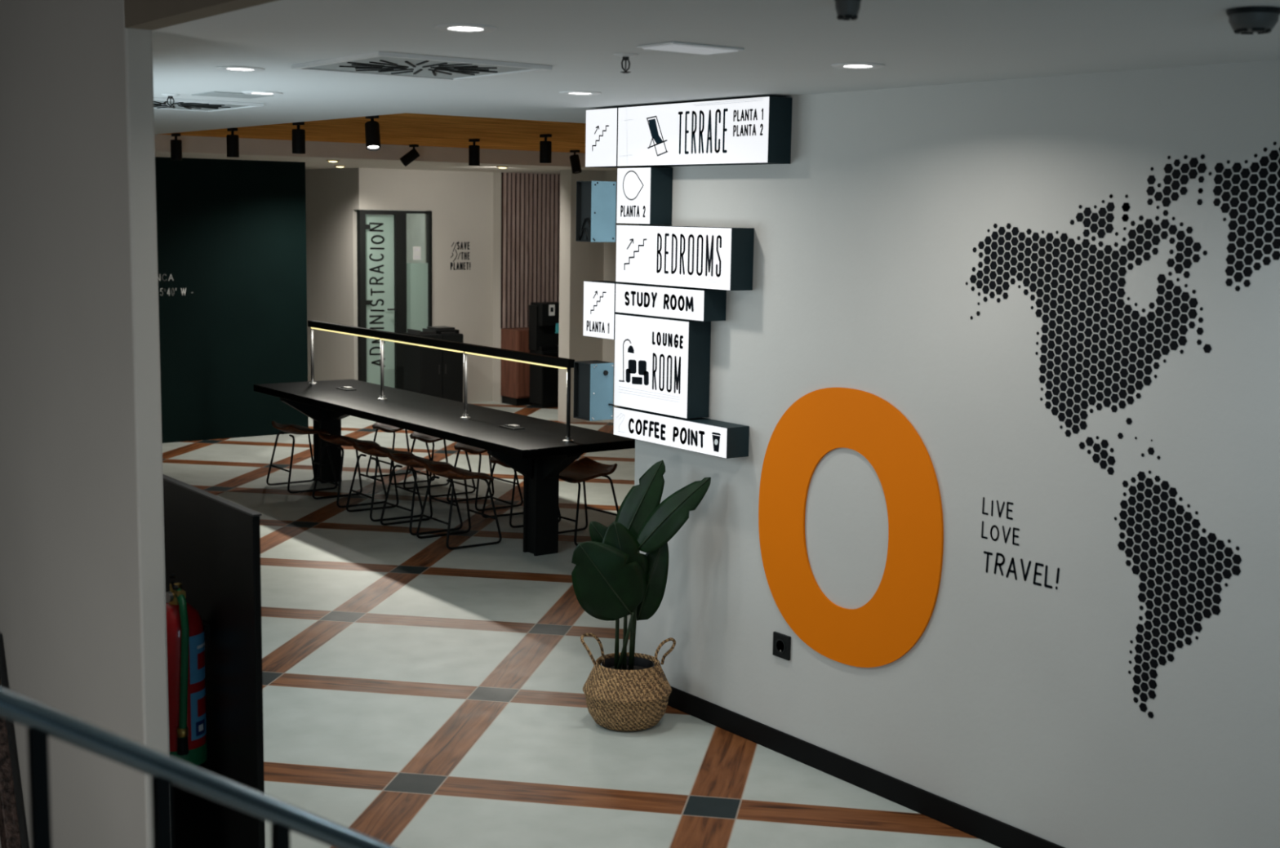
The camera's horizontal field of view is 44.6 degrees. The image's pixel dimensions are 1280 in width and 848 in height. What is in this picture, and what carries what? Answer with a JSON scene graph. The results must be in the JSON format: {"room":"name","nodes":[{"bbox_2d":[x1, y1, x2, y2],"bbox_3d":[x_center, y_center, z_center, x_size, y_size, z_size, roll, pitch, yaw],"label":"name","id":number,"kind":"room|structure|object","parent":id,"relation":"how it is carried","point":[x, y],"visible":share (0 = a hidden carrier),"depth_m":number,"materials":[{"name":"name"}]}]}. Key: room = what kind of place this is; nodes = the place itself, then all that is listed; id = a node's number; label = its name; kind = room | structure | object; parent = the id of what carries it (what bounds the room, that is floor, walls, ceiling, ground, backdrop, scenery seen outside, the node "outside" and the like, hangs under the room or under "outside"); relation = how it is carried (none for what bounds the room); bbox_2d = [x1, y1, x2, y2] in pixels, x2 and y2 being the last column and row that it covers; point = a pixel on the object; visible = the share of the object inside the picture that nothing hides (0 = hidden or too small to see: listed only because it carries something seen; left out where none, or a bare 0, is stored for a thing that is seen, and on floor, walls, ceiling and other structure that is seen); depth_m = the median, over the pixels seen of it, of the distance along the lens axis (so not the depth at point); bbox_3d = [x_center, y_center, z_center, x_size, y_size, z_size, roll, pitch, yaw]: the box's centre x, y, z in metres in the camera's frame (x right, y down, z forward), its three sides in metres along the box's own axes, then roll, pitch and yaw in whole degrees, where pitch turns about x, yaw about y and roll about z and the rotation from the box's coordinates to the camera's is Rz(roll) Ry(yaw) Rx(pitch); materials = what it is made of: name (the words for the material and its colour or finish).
{"room":"student residence lobby","nodes":[
{"label":"student residence lobby","id":0,"kind":"room"},
{"bbox_2d":[0,0,169,847],"bbox_3d":[-4.321,-0.288,8.311,0.076,5.800,9.926,-5,10,-36],"label":"wall","id":1,"kind":"structure","parent":0,"point":[83,611],"depth_m":4.70,"materials":[{"name":"paint"}]},
{"bbox_2d":[124,0,278,30],"bbox_3d":[0.986,-1.362,0.993,0.076,1.534,7.773,-5,10,-36],"label":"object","id":2,"kind":"structure","parent":1,"relation":"attached to","point":[149,15],"depth_m":3.91,"materials":[{"name":"paint"}]},
{"bbox_2d":[155,156,308,443],"bbox_3d":[-5.324,-1.069,13.853,4.990,2.630,0.240,-5,10,-36],"label":"wall","id":3,"kind":"structure","parent":0,"point":[231,233],"depth_m":14.77,"materials":[{"name":"paint"}]},
{"bbox_2d":[158,274,193,296],"bbox_3d":[-4.302,-1.286,14.434,0.352,0.202,0.001,-5,10,-36],"label":"lettering","id":4,"kind":"object","parent":3,"relation":"attached to","point":[184,291],"depth_m":14.41,"materials":[{"name":"white paint"}]},
{"bbox_2d":[157,113,586,153],"bbox_3d":[0.999,-2.329,12.757,9.585,0.100,5.718,-5,10,-36],"label":"ceiling","id":5,"kind":"structure","parent":0,"point":[397,129],"depth_m":11.60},
{"bbox_2d":[170,133,182,160],"bbox_3d":[-3.700,-2.211,12.461,0.088,0.210,0.110,-5,10,-36],"label":"ceiling spotlight","id":6,"kind":"object","parent":5,"relation":"attached to","point":[175,144],"visible":1,"depth_m":12.43,"materials":[{"name":"metal"}]},
{"bbox_2d":[226,128,239,157],"bbox_3d":[-2.981,-2.060,11.432,0.088,0.210,0.110,-5,10,-36],"label":"ceiling spotlight","id":7,"kind":"object","parent":5,"relation":"attached to","point":[232,140],"visible":0.99,"depth_m":11.40,"materials":[{"name":"metal"}]},
{"bbox_2d":[291,121,305,154],"bbox_3d":[-2.283,-1.915,10.444,0.088,0.210,0.110,-5,10,-36],"label":"ceiling spotlight","id":8,"kind":"object","parent":5,"relation":"attached to","point":[298,135],"visible":0.99,"depth_m":10.41,"materials":[{"name":"metal"}]},
{"bbox_2d":[364,115,380,151],"bbox_3d":[-1.627,-1.773,9.506,0.088,0.217,0.144,-1,8,-17],"label":"ceiling spotlight","id":9,"kind":"object","parent":5,"relation":"attached to","point":[371,127],"visible":0.98,"depth_m":9.48,"materials":[{"name":"black metal"}]},
{"bbox_2d":[399,144,419,166],"bbox_3d":[-2.035,-2.372,13.803,0.178,0.196,0.114,0,8,-7],"label":"ceiling spotlight","id":10,"kind":"object","parent":5,"relation":"attached to","point":[413,154],"visible":1,"depth_m":13.76,"materials":[{"name":"metal"}]},
{"bbox_2d":[468,138,479,165],"bbox_3d":[-1.331,-2.183,12.544,0.088,0.210,0.110,-5,10,-36],"label":"ceiling spotlight","id":11,"kind":"object","parent":5,"relation":"attached to","point":[473,150],"visible":1,"depth_m":12.51,"materials":[{"name":"metal"}]},
{"bbox_2d":[539,133,551,163],"bbox_3d":[-0.700,-2.042,11.582,0.088,0.210,0.110,-5,10,-36],"label":"ceiling spotlight","id":12,"kind":"object","parent":5,"relation":"attached to","point":[545,147],"visible":1,"depth_m":11.55,"materials":[{"name":"metal"}]},
{"bbox_2d":[569,150,582,173],"bbox_3d":[-0.596,-2.421,14.425,0.096,0.217,0.129,-5,10,-36],"label":"ceiling spotlight","id":13,"kind":"object","parent":5,"relation":"attached to","point":[575,159],"visible":1,"depth_m":14.39,"materials":[{"name":"metal"}]},
{"bbox_2d":[369,209,425,262],"bbox_3d":[-3.572,-1.681,18.594,5.100,2.630,2.950,-5,10,-36],"label":"wall","id":14,"kind":"structure","parent":0,"point":[415,223],"depth_m":19.99,"materials":[{"name":"white paint"}]},
{"bbox_2d":[305,168,493,403],"bbox_3d":[-3.262,-1.686,18.668,1.685,2.630,3.000,-5,10,-36],"label":"wall","id":15,"kind":"structure","parent":0,"point":[460,203],"depth_m":17.59,"materials":[{"name":"beige paint"}]},
{"bbox_2d":[356,209,431,390],"bbox_3d":[-2.700,-1.261,17.277,0.885,2.180,0.100,-5,10,-36],"label":"door","id":16,"kind":"structure","parent":15,"relation":"in","point":[394,295],"depth_m":17.19,"materials":[{"name":"clear glass"}]},
{"bbox_2d":[413,246,421,259],"bbox_3d":[-2.479,-1.899,17.359,0.098,0.147,0.002,-5,10,-36],"label":"paper notice","id":17,"kind":"object","parent":16,"relation":"attached to","point":[416,250],"visible":1,"depth_m":17.36,"materials":[{"name":"white paper"}]},
{"bbox_2d":[413,248,420,258],"bbox_3d":[-2.478,-1.895,17.359,0.076,0.114,0.001,-5,10,-36],"label":"print","id":18,"kind":"object","parent":17,"relation":"attached to","point":[416,249],"depth_m":17.36},
{"bbox_2d":[450,241,470,270],"bbox_3d":[-2.030,-1.904,17.669,0.262,0.322,0.001,-5,10,-36],"label":"decal","id":19,"kind":"object","parent":15,"relation":"attached to","point":[464,243],"visible":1,"depth_m":17.68,"materials":[{"name":"black plastic"}]},
{"bbox_2d":[492,172,559,403],"bbox_3d":[-1.066,-1.613,18.399,1.515,2.630,0.300,-5,10,-36],"label":"wall","id":20,"kind":"structure","parent":0,"point":[496,397],"depth_m":17.90,"materials":[{"name":"beige paint"}]},
{"bbox_2d":[500,172,559,328],"bbox_3d":[-1.048,-2.012,18.136,1.297,1.761,0.044,-5,10,-36],"label":"slatted panel","id":21,"kind":"object","parent":20,"relation":"attached to","point":[531,202],"visible":0.45,"depth_m":17.95,"materials":[{"name":"brown wood"}]},
{"bbox_2d":[162,401,1000,847],"bbox_3d":[-0.528,0.890,9.772,16.000,0.001,23.000,-5,10,-36],"label":"floor","id":22,"kind":"structure","parent":0,"point":[418,693],"depth_m":7.11,"materials":[{"name":"tile"}]},
{"bbox_2d":[162,474,265,847],"bbox_3d":[-1.753,0.788,5.395,0.028,1.335,2.206,-5,10,-36],"label":"parapet","id":23,"kind":"object","parent":22,"relation":"on","point":[212,542],"visible":0.38,"depth_m":4.69,"materials":[{"name":"paint"}]},
{"bbox_2d":[165,573,209,766],"bbox_3d":[-1.403,0.736,4.742,0.163,0.590,0.179,3,8,17],"label":"fire extinguisher","id":24,"kind":"object","parent":23,"relation":"attached to","point":[187,634],"visible":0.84,"depth_m":4.68,"materials":[{"name":"red metal"}]},
{"bbox_2d":[195,718,204,736],"bbox_3d":[-1.333,0.921,4.738,0.036,0.044,0.024,-5,10,-36],"label":"print","id":25,"kind":"object","parent":24,"relation":"attached to","point":[200,722],"depth_m":4.73},
{"bbox_2d":[198,724,203,731],"bbox_3d":[-1.331,0.921,4.736,0.001,0.019,0.022,4,8,20],"label":"print","id":26,"kind":"object","parent":24,"relation":"attached to","point":[200,726],"depth_m":4.73},
{"bbox_2d":[197,640,204,648],"bbox_3d":[-1.327,0.667,4.736,0.011,0.010,0.083,0,8,-4],"label":"print","id":27,"kind":"object","parent":24,"relation":"on","point":[201,644],"depth_m":4.71},
{"bbox_2d":[197,649,204,670],"bbox_3d":[-1.328,0.711,4.742,0.011,0.049,0.083,0,8,-4],"label":"print","id":28,"kind":"object","parent":24,"relation":"attached to","point":[201,653],"depth_m":4.72},
{"bbox_2d":[197,695,206,717],"bbox_3d":[-1.331,0.854,4.759,0.013,0.054,0.086,1,8,-2],"label":"print","id":29,"kind":"object","parent":24,"relation":"attached to","point":[202,710],"depth_m":4.73},
{"bbox_2d":[266,421,337,493],"bbox_3d":[-2.670,0.242,12.318,0.422,0.525,0.459,-5,10,-36],"label":"wooden stool","id":30,"kind":"object","parent":22,"relation":"on","point":[290,428],"visible":0.87,"depth_m":12.29,"materials":[{"name":"brown wood"}]},
{"bbox_2d":[311,431,387,507],"bbox_3d":[-2.188,0.325,11.766,0.422,0.525,0.459,-5,10,-37],"label":"wooden stool","id":31,"kind":"object","parent":22,"relation":"on","point":[340,440],"visible":0.8,"depth_m":11.73,"materials":[{"name":"brown wood"}]},
{"bbox_2d":[346,441,422,521],"bbox_3d":[-1.845,0.396,11.279,0.422,0.525,0.459,-4,9,-35],"label":"wooden stool","id":32,"kind":"object","parent":22,"relation":"on","point":[375,451],"visible":0.82,"depth_m":11.25,"materials":[{"name":"brown wood"}]},
{"bbox_2d":[365,422,435,484],"bbox_3d":[-1.955,0.195,12.752,0.422,0.525,0.459,-5,10,-36],"label":"wooden stool","id":33,"kind":"object","parent":22,"relation":"on","point":[385,428],"visible":0.4,"depth_m":12.69,"materials":[{"name":"brown wood"}]},
{"bbox_2d":[380,452,462,535],"bbox_3d":[-1.518,0.462,10.835,0.422,0.525,0.459,-5,10,-38],"label":"wooden stool","id":34,"kind":"object","parent":22,"relation":"on","point":[407,460],"visible":0.83,"depth_m":10.82,"materials":[{"name":"brown wood"}]},
{"bbox_2d":[403,332,463,402],"bbox_3d":[-2.236,-0.548,16.936,0.518,0.874,0.402,-5,10,-36],"label":"storage cabinet","id":35,"kind":"object","parent":22,"relation":"on","point":[431,371],"visible":0.58,"depth_m":16.78,"materials":[{"name":"metal"}]},
{"bbox_2d":[407,328,435,334],"bbox_3d":[-2.348,-0.995,16.800,0.198,0.045,0.280,-5,10,-36],"label":"desk tray","id":36,"kind":"object","parent":35,"relation":"on","point":[425,331],"visible":1,"depth_m":16.73,"materials":[{"name":"metal"}]},
{"bbox_2d":[426,325,459,333],"bbox_3d":[-2.136,-1.019,16.936,0.255,0.062,0.310,-5,10,-36],"label":"desk tray","id":37,"kind":"object","parent":35,"relation":"on","point":[439,330],"visible":0.95,"depth_m":16.86,"materials":[{"name":"black paint"}]},
{"bbox_2d":[403,431,475,497],"bbox_3d":[-1.574,0.271,12.244,0.422,0.525,0.459,-5,10,-36],"label":"wooden stool","id":38,"kind":"object","parent":22,"relation":"on","point":[423,437],"visible":0.41,"depth_m":12.20,"materials":[{"name":"brown wood"}]},
{"bbox_2d":[253,320,635,555],"bbox_3d":[-1.574,0.011,11.350,0.885,1.285,4.080,-5,10,-36],"label":"table","id":39,"kind":"object","parent":22,"relation":"on","point":[540,451],"visible":0.95,"depth_m":10.61,"materials":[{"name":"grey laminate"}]},
{"bbox_2d":[336,386,356,391],"bbox_3d":[-2.341,-0.286,12.448,0.090,0.022,0.180,-5,10,-36],"label":"socket","id":40,"kind":"object","parent":39,"relation":"on","point":[346,388],"visible":1,"depth_m":12.41,"materials":[{"name":"black paint"}]},
{"bbox_2d":[307,320,574,442],"bbox_3d":[-1.565,-0.368,11.290,0.068,0.519,3.818,-5,10,-36],"label":"light","id":41,"kind":"object","parent":39,"relation":"on","point":[467,348],"depth_m":10.91,"materials":[{"name":"metal"}]},
{"bbox_2d":[499,424,524,430],"bbox_3d":[-0.852,0.015,10.403,0.090,0.022,0.180,-5,10,-36],"label":"socket","id":42,"kind":"object","parent":39,"relation":"on","point":[513,427],"visible":1,"depth_m":10.36,"materials":[{"name":"black paint"}]},
{"bbox_2d":[416,462,502,549],"bbox_3d":[-1.207,0.524,10.411,0.422,0.525,0.459,-5,10,-36],"label":"wooden stool","id":43,"kind":"object","parent":22,"relation":"on","point":[447,472],"visible":1,"depth_m":10.38,"materials":[{"name":"brown wood"}]},
{"bbox_2d":[446,442,523,511],"bbox_3d":[-1.165,0.347,11.731,0.422,0.525,0.459,-5,10,-37],"label":"wooden stool","id":44,"kind":"object","parent":22,"relation":"on","point":[472,450],"visible":0.5,"depth_m":11.69,"materials":[{"name":"brown wood"}]},
{"bbox_2d":[500,327,531,405],"bbox_3d":[-0.969,-0.689,18.181,1.293,0.862,0.376,-5,10,-36],"label":"cabinet","id":45,"kind":"object","parent":22,"relation":"on","point":[514,375],"depth_m":17.75,"materials":[{"name":"brown wood"}]},
{"bbox_2d":[481,456,560,528],"bbox_3d":[-0.846,0.432,11.139,0.422,0.525,0.459,-4,9,-34],"label":"wooden stool","id":46,"kind":"object","parent":22,"relation":"on","point":[492,460],"visible":0.29,"depth_m":11.07,"materials":[{"name":"brown wood"}]},
{"bbox_2d":[529,350,558,408],"bbox_3d":[-0.907,-0.529,17.802,0.661,0.647,0.272,-5,10,-36],"label":"stand","id":47,"kind":"object","parent":22,"relation":"on","point":[544,380],"visible":0.45,"depth_m":17.58,"materials":[{"name":"black paint"}]},
{"bbox_2d":[528,302,559,351],"bbox_3d":[-0.877,-1.106,17.671,0.671,0.533,0.360,-5,10,-36],"label":"machine","id":48,"kind":"object","parent":47,"relation":"on","point":[544,317],"visible":0.56,"depth_m":17.53,"materials":[{"name":"black paint"}]},
{"bbox_2d":[537,345,558,351],"bbox_3d":[-0.909,-0.874,17.757,0.651,0.050,0.240,-5,10,-36],"label":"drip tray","id":49,"kind":"object","parent":48,"relation":"on","point":[540,348],"depth_m":17.53,"materials":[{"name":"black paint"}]},
{"bbox_2d":[555,323,559,333],"bbox_3d":[-0.843,-1.083,17.561,0.340,0.112,0.137,-5,10,-36],"label":"tray","id":50,"kind":"object","parent":48,"relation":"on","point":[557,325],"depth_m":17.48,"materials":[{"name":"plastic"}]},
{"bbox_2d":[558,457,618,546],"bbox_3d":[-0.395,0.516,10.572,0.422,0.525,0.459,-5,10,-39],"label":"wooden stool","id":51,"kind":"object","parent":22,"relation":"on","point":[585,468],"visible":0.76,"depth_m":10.55,"materials":[{"name":"brown wood"}]},
{"bbox_2d":[580,633,675,731],"bbox_3d":[-0.055,1.104,6.773,0.388,0.395,0.388,-5,10,-36],"label":"seagrass basket","id":52,"kind":"object","parent":22,"relation":"on","point":[617,700],"visible":0.99,"depth_m":6.64,"materials":[{"name":"beige wicker"}]},
{"bbox_2d":[571,460,711,670],"bbox_3d":[-0.007,0.716,6.715,0.583,1.121,0.253,0,8,-4],"label":"potted plant","id":53,"kind":"object","parent":52,"relation":"in","point":[611,580],"visible":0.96,"depth_m":6.62,"materials":[{"name":"green plant"}]},
{"bbox_2d":[558,169,639,422],"bbox_3d":[4.529,-0.529,9.703,0.625,3.000,17.200,-5,10,-36],"label":"wall column","id":54,"kind":"structure","parent":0,"point":[580,262],"depth_m":16.30,"materials":[{"name":"beige paint"}]},
{"bbox_2d":[151,0,1279,173],"bbox_3d":[1.194,-2.087,10.623,11.830,0.470,23.000,-5,10,-36],"label":"ceiling","id":55,"kind":"structure","parent":0,"point":[791,47],"depth_m":4.55,"materials":[{"name":"paint"}]},
{"bbox_2d":[161,93,179,107],"bbox_3d":[-1.997,-1.374,6.645,0.076,0.056,0.076,-5,10,-36],"label":"sprinkler","id":56,"kind":"object","parent":55,"relation":"attached to","point":[170,95],"visible":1,"depth_m":6.63,"materials":[{"name":"white metal"}]},
{"bbox_2d":[153,97,263,111],"bbox_3d":[-2.163,-1.474,7.200,0.636,0.012,0.636,-5,10,-36],"label":"ceiling vent","id":57,"kind":"object","parent":55,"relation":"in","point":[184,104],"visible":0.67,"depth_m":7.15,"materials":[{"name":"white metal"}]},
{"bbox_2d":[191,91,273,98],"bbox_3d":[-1.723,-1.390,6.603,0.260,0.004,0.260,-5,10,-36],"label":"ceiling hatch","id":58,"kind":"object","parent":55,"relation":"attached to","point":[215,94],"visible":0.86,"depth_m":6.59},
{"bbox_2d":[214,66,265,71],"bbox_3d":[-1.363,-1.210,5.327,0.166,0.006,0.166,-5,10,-36],"label":"recessed light","id":59,"kind":"object","parent":55,"relation":"in","point":[233,68],"visible":1,"depth_m":5.31,"materials":[{"name":"white ceramic"}]},
{"bbox_2d":[241,90,282,95],"bbox_3d":[-1.559,-1.365,6.447,0.166,0.006,0.166,-5,10,-36],"label":"recessed light","id":60,"kind":"object","parent":55,"relation":"in","point":[251,92],"visible":1,"depth_m":6.43,"materials":[{"name":"white ceramic"}]},
{"bbox_2d":[326,160,339,162],"bbox_3d":[-2.805,-2.401,14.272,0.120,0.020,0.120,-5,10,-36],"label":"recessed light","id":61,"kind":"object","parent":55,"relation":"in","point":[330,161],"visible":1,"depth_m":14.23,"materials":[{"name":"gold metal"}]},
{"bbox_2d":[291,51,551,80],"bbox_3d":[-0.719,-1.167,5.106,0.622,0.012,0.622,-5,10,-36],"label":"ceiling vent","id":62,"kind":"object","parent":55,"relation":"in","point":[377,63],"visible":1,"depth_m":5.05,"materials":[{"name":"white metal"}]},
{"bbox_2d":[433,23,497,33],"bbox_3d":[-0.449,-1.019,4.027,0.166,0.006,0.166,-5,10,-36],"label":"recessed light","id":63,"kind":"object","parent":55,"relation":"in","point":[452,28],"visible":1,"depth_m":4.01,"materials":[{"name":"white plastic"}]},
{"bbox_2d":[559,90,600,95],"bbox_3d":[-0.236,-1.304,6.159,0.166,0.006,0.166,-5,10,-36],"label":"recessed light","id":64,"kind":"object","parent":55,"relation":"in","point":[570,92],"visible":1,"depth_m":6.13,"materials":[{"name":"white plastic"}]},
{"bbox_2d":[613,53,638,73],"bbox_3d":[-0.043,-1.071,4.645,0.076,0.056,0.076,-5,10,-36],"label":"sprinkler","id":65,"kind":"object","parent":55,"relation":"attached to","point":[625,56],"visible":1,"depth_m":4.63,"materials":[{"name":"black metal"}]},
{"bbox_2d":[636,41,744,54],"bbox_3d":[0.142,-1.059,4.407,0.257,0.008,0.168,-5,10,-36],"label":"recessed light","id":66,"kind":"object","parent":55,"relation":"in","point":[676,46],"visible":1,"depth_m":4.37,"materials":[{"name":"white plastic"}]},
{"bbox_2d":[834,0,861,20],"bbox_3d":[0.443,-0.888,3.330,0.060,0.049,0.060,-5,10,-36],"label":"smoke detector","id":67,"kind":"object","parent":55,"relation":"attached to","point":[846,10],"visible":1,"depth_m":3.31,"materials":[{"name":"plastic"}]},
{"bbox_2d":[831,62,884,69],"bbox_3d":[0.678,-1.112,4.854,0.166,0.006,0.166,-5,10,-36],"label":"recessed light","id":68,"kind":"object","parent":55,"relation":"in","point":[842,65],"visible":1,"depth_m":4.84,"materials":[{"name":"white plastic"}]},
{"bbox_2d":[1226,6,1279,34],"bbox_3d":[1.352,-0.888,3.443,0.116,0.049,0.116,-5,10,-36],"label":"smoke detector","id":69,"kind":"object","parent":55,"relation":"attached to","point":[1244,20],"visible":1,"depth_m":3.41,"materials":[{"name":"plastic"}]},
{"bbox_2d":[634,59,1279,847],"bbox_3d":[2.841,0.344,3.529,0.300,2.866,9.193,-5,10,-36],"label":"wall","id":70,"kind":"structure","parent":0,"point":[1014,705],"depth_m":5.38,"materials":[{"name":"white paint"}]},
{"bbox_2d":[582,280,627,339],"bbox_3d":[-0.140,-0.521,7.119,0.120,0.253,0.245,-5,10,-36],"label":"sign box","id":71,"kind":"object","parent":70,"relation":"attached to","point":[599,296],"visible":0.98,"depth_m":7.08,"materials":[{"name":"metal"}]},
{"bbox_2d":[585,107,630,168],"bbox_3d":[-0.127,-1.283,7.015,0.120,0.256,0.243,-5,10,-36],"label":"sign box","id":72,"kind":"object","parent":70,"relation":"attached to","point":[602,124],"visible":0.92,"depth_m":6.97,"materials":[{"name":"metal"}]},
{"bbox_2d":[616,167,672,224],"bbox_3d":[0.019,-1.000,6.850,0.120,0.243,0.247,-5,10,-36],"label":"sign box","id":73,"kind":"object","parent":70,"relation":"attached to","point":[644,194],"visible":1,"depth_m":6.77,"materials":[{"name":"metal"}]},
{"bbox_2d":[575,181,616,242],"bbox_3d":[-0.195,-0.943,6.932,0.132,0.265,0.122,-5,10,-36],"label":"wall cabinet","id":74,"kind":"object","parent":73,"relation":"attached to","point":[596,201],"visible":1,"depth_m":6.90,"materials":[{"name":"blue metal"}]},
{"bbox_2d":[613,313,711,418],"bbox_3d":[0.091,-0.261,6.834,0.120,0.412,0.532,-5,10,-36],"label":"sign box","id":75,"kind":"object","parent":70,"relation":"attached to","point":[662,365],"visible":1,"depth_m":6.72,"materials":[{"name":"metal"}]},
{"bbox_2d":[573,360,614,421],"bbox_3d":[-0.204,-0.151,7.041,0.127,0.256,0.150,-5,10,-36],"label":"wall cabinet","id":76,"kind":"object","parent":75,"relation":"attached to","point":[593,380],"visible":1,"depth_m":7.01,"materials":[{"name":"metal"}]},
{"bbox_2d":[615,283,726,321],"bbox_3d":[0.125,-0.530,6.758,0.120,0.129,0.629,-5,10,-36],"label":"sign box","id":77,"kind":"object","parent":70,"relation":"attached to","point":[700,304],"visible":1,"depth_m":6.65,"materials":[{"name":"metal"}]},
{"bbox_2d":[613,406,749,458],"bbox_3d":[0.166,0.029,6.765,0.121,0.127,0.798,-5,10,-36],"label":"sign box","id":78,"kind":"object","parent":70,"relation":"attached to","point":[722,439],"visible":1,"depth_m":6.64,"materials":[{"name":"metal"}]},
{"bbox_2d":[711,431,720,452],"bbox_3d":[0.315,0.075,6.467,0.001,0.080,0.057,-5,10,-36],"label":"cup icon","id":79,"kind":"object","parent":78,"relation":"on","point":[716,436],"depth_m":6.47,"materials":[{"name":"black paint"}]},
{"bbox_2d":[615,224,754,290],"bbox_3d":[0.178,-0.716,6.665,0.120,0.252,0.796,-5,10,-36],"label":"sign box","id":80,"kind":"object","parent":70,"relation":"attached to","point":[713,258],"visible":1,"depth_m":6.54,"materials":[{"name":"metal"}]},
{"bbox_2d":[617,96,792,167],"bbox_3d":[0.249,-1.211,6.514,0.120,0.260,1.005,-5,10,-36],"label":"sign box","id":81,"kind":"object","parent":70,"relation":"attached to","point":[754,131],"visible":1,"depth_m":6.38,"materials":[{"name":"metal"}]},
{"bbox_2d":[772,631,791,660],"bbox_3d":[0.579,0.909,6.393,0.016,0.100,0.100,-5,10,-36],"label":"wall socket","id":82,"kind":"object","parent":70,"relation":"attached to","point":[781,642],"visible":1,"depth_m":6.38,"materials":[{"name":"plastic"}]},
{"bbox_2d":[758,387,943,667],"bbox_3d":[0.793,0.399,6.048,0.010,1.079,1.007,-5,10,-36],"label":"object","id":83,"kind":"object","parent":70,"relation":"attached to","point":[880,632],"visible":1,"depth_m":5.99,"materials":[{"name":"orange paint"}]},
{"bbox_2d":[667,685,1064,847],"bbox_3d":[2.692,1.730,3.622,0.012,0.092,9.193,-5,10,-36],"label":"baseboard","id":84,"kind":"structure","parent":70,"relation":"attached to","point":[993,831],"depth_m":6.05,"materials":[{"name":"black wood"}]},
{"bbox_2d":[982,497,1013,519],"bbox_3d":[1.244,0.294,5.433,0.001,0.062,0.138,-5,10,-36],"label":"lettering","id":85,"kind":"object","parent":70,"relation":"attached to","point":[1007,503],"depth_m":5.43,"materials":[{"name":"black plastic"}]},
{"bbox_2d":[981,520,1019,546],"bbox_3d":[1.253,0.381,5.431,0.001,0.062,0.169,-5,10,-36],"label":"lettering","id":86,"kind":"object","parent":70,"relation":"attached to","point":[993,526],"depth_m":5.42,"materials":[{"name":"black plastic"}]},
{"bbox_2d":[983,551,1059,589],"bbox_3d":[1.307,0.501,5.371,0.001,0.081,0.331,-5,10,-36],"label":"lettering","id":87,"kind":"object","parent":70,"relation":"attached to","point":[1012,562],"depth_m":5.36,"materials":[{"name":"black plastic"}]},
{"bbox_2d":[965,141,1279,718],"bbox_3d":[1.525,0.019,5.021,0.001,1.809,1.311,-5,10,-36],"label":"decal","id":88,"kind":"object","parent":70,"relation":"attached to","point":[1273,155],"visible":1,"depth_m":4.95,"materials":[{"name":"plastic"}]},
{"label":"floor","id":89,"kind":"structure","parent":0,"visible":0},
{"bbox_2d":[0,677,22,847],"bbox_3d":[-2.121,1.916,5.411,0.050,2.247,0.855,-5,10,-36],"label":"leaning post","id":90,"kind":"object","parent":89,"relation":"on","point":[10,835],"visible":1,"depth_m":5.46,"materials":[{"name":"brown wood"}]},
{"bbox_3d":[-1.416,1.476,-0.214,5.430,1.485,2.850,-5,10,-36],"label":"floor","id":91,"kind":"structure","parent":0,"visible":0},
{"bbox_2d":[0,687,396,847],"bbox_3d":[-0.632,0.801,2.004,1.295,1.594,0.031,-5,10,-36],"label":"stair handrail","id":92,"kind":"object","parent":91,"relation":"on","point":[41,721],"visible":1,"depth_m":1.96,"materials":[{"name":"metal"}]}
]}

